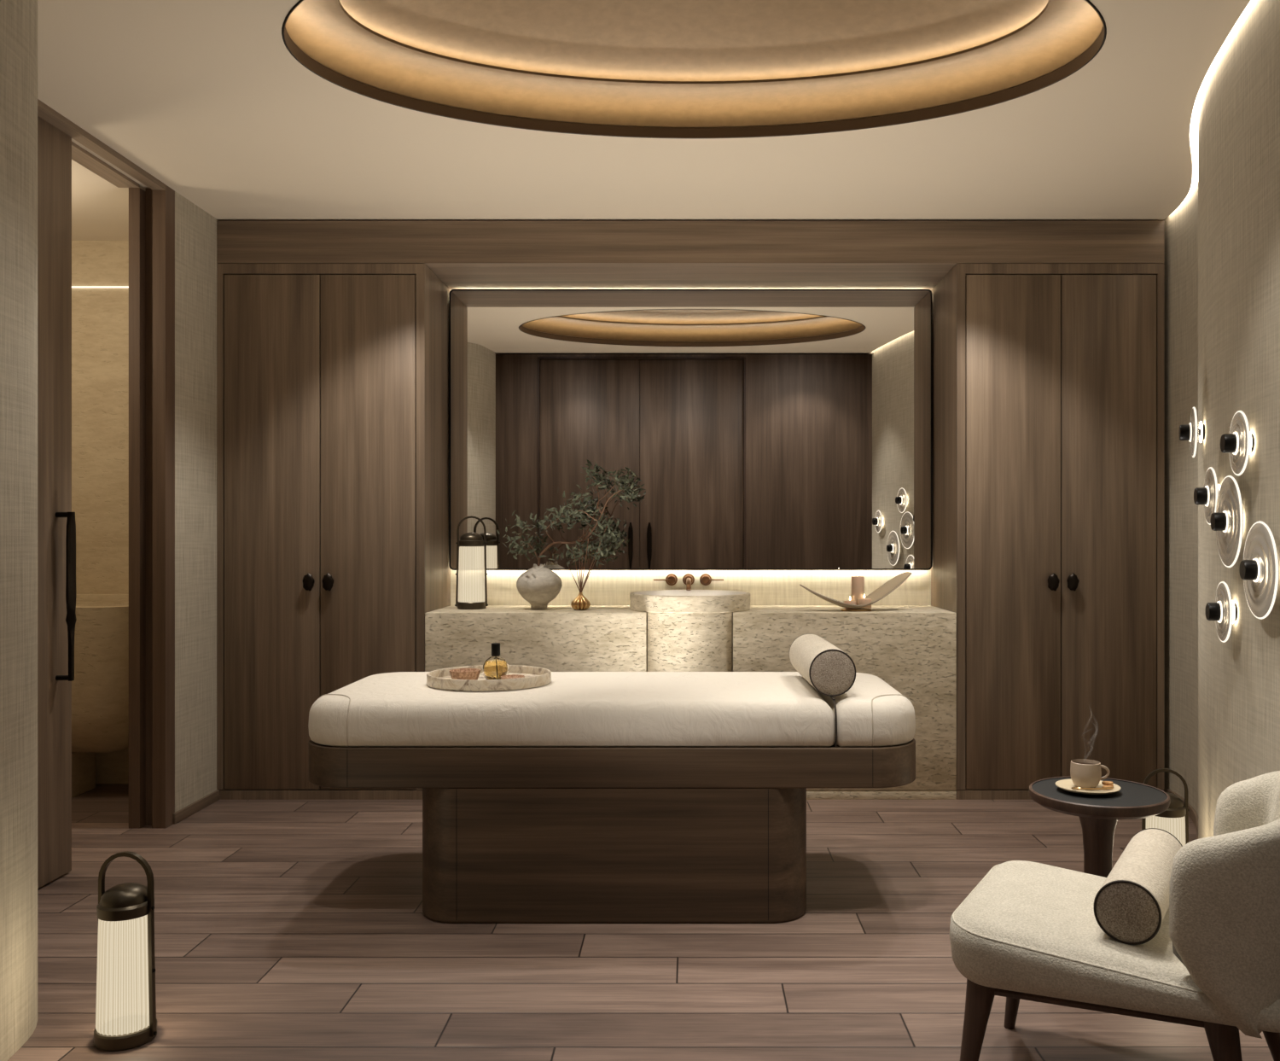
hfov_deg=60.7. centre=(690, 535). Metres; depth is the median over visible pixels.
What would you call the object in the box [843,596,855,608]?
candle
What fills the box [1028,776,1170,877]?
side table
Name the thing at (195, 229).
wall
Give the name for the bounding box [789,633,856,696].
bolster pillow
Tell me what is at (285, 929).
floor
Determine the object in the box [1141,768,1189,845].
lantern
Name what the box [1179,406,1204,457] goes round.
wall sconce
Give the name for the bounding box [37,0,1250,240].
ceiling
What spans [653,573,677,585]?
tap
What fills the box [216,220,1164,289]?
trim
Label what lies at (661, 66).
dome
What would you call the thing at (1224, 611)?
wall sconce
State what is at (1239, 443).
wall sconce
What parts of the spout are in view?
spout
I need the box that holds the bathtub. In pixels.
[71,593,128,797]
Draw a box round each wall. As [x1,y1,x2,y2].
[0,0,37,1060]
[71,240,128,593]
[144,190,219,812]
[449,289,931,605]
[1162,0,1279,838]
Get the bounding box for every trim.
[37,98,165,189]
[128,185,174,828]
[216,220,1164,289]
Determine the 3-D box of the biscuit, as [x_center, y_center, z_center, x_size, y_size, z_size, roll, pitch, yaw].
[1.183,0.701,3.100,0.030,0.009,0.018,0,0,15]
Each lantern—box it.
[93,850,157,1051]
[454,515,488,609]
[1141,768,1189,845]
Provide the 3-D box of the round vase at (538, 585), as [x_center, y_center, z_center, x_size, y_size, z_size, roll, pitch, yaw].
[-0.738,0.246,5.320,0.220,0.222,0.220,0,0,0]
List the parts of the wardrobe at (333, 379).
door, knob, knob, door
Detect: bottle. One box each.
[482,642,509,679]
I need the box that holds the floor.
[7,783,1274,1060]
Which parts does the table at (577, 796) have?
mattress, table frame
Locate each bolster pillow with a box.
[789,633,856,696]
[1093,827,1182,944]
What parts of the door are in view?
handle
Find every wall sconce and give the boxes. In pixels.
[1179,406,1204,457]
[1193,466,1220,524]
[1205,581,1237,642]
[1210,475,1243,567]
[1220,410,1254,475]
[1239,520,1279,619]
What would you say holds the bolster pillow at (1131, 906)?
on the lounge chair
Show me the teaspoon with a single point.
(1072, 788)
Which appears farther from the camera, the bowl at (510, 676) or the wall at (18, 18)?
the bowl at (510, 676)
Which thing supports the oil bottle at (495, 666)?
on the round tray
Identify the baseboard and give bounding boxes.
[172,789,219,824]
[1166,788,1198,838]
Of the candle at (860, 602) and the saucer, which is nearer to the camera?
the saucer
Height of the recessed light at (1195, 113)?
0.006 m
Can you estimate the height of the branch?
0.577 m
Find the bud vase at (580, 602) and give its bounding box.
[570,592,590,610]
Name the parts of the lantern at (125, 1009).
lamp shade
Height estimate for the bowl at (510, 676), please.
0.023 m
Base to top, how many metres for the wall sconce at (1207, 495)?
0.180 m
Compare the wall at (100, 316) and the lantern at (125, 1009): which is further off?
the wall at (100, 316)
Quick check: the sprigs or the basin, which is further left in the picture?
the sprigs
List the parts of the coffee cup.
handle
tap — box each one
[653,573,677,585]
[699,573,723,585]
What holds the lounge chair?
on the floor
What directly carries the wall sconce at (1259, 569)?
attached to the wall at (1222, 263)
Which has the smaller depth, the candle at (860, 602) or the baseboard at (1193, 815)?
the baseboard at (1193, 815)
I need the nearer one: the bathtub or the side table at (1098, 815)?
the side table at (1098, 815)
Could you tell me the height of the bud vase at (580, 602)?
0.086 m
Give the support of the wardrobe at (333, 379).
on the floor
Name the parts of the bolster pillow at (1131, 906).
panel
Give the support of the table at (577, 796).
on the floor
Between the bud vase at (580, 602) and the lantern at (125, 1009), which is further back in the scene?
the bud vase at (580, 602)
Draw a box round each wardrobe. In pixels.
[216,263,450,799]
[930,263,1164,799]
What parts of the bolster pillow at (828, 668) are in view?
panel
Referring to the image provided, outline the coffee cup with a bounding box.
[1070,758,1109,787]
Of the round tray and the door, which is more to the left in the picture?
the door
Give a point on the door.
(56, 523)
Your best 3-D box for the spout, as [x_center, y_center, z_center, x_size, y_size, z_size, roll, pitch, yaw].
[-0.011,0.233,5.532,0.062,0.080,0.196,0,0,0]
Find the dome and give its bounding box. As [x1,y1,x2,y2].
[281,0,1106,138]
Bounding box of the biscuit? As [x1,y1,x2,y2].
[1101,780,1113,785]
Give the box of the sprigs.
[549,515,623,592]
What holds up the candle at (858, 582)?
on the decorative bowl at (889, 586)
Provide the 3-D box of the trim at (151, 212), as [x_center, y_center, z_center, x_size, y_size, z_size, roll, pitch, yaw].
[-2.280,-0.124,4.622,0.154,2.700,0.085,0,0,0]
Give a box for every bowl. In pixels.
[449,668,480,679]
[500,674,524,679]
[799,571,911,610]
[1070,786,1082,789]
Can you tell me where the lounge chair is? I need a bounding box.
[949,770,1279,1060]
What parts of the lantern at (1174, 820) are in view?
lamp shade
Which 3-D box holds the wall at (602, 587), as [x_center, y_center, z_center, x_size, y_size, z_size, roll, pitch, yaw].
[0.000,-0.274,5.690,4.800,3.000,0.120,0,0,0]
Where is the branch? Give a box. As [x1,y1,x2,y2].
[496,459,642,565]
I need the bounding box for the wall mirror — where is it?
[448,289,932,570]
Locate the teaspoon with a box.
[1070,786,1113,789]
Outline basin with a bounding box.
[629,589,750,613]
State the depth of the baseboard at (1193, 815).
4.70 m
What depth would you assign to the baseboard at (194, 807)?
4.84 m
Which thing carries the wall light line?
attached to the wall at (100, 316)
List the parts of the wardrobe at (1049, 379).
door, knob, knob, door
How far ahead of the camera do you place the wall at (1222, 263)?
3.37 m
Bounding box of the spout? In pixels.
[682,573,694,590]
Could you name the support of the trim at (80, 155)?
attached to the wall at (18, 18)
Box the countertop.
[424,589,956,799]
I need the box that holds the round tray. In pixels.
[426,664,551,691]
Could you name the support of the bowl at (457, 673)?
on the round tray
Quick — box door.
[37,116,76,888]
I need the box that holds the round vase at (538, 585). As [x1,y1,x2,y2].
[516,563,562,609]
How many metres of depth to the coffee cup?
3.09 m
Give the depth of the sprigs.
5.26 m
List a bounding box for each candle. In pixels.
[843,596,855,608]
[851,571,864,605]
[857,593,871,608]
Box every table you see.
[308,671,915,922]
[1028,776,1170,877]
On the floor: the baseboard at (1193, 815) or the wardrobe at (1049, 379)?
the wardrobe at (1049, 379)
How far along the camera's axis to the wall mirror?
5.57 m
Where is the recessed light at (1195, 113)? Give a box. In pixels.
[1174,0,1256,211]
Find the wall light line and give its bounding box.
[71,286,128,287]
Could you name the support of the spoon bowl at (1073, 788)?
on the teaspoon
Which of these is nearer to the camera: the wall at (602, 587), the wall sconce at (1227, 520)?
the wall sconce at (1227, 520)
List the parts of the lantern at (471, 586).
lamp shade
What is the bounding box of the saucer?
[1055,778,1120,794]
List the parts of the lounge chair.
leg, leg, seat, leg, backrest, leg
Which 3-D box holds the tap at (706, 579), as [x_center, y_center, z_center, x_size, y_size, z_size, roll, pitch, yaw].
[0.108,0.224,5.610,0.123,0.062,0.040,0,0,0]
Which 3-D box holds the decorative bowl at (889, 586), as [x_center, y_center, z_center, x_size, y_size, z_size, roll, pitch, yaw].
[0.790,0.264,5.222,0.546,0.185,0.163,0,0,0]

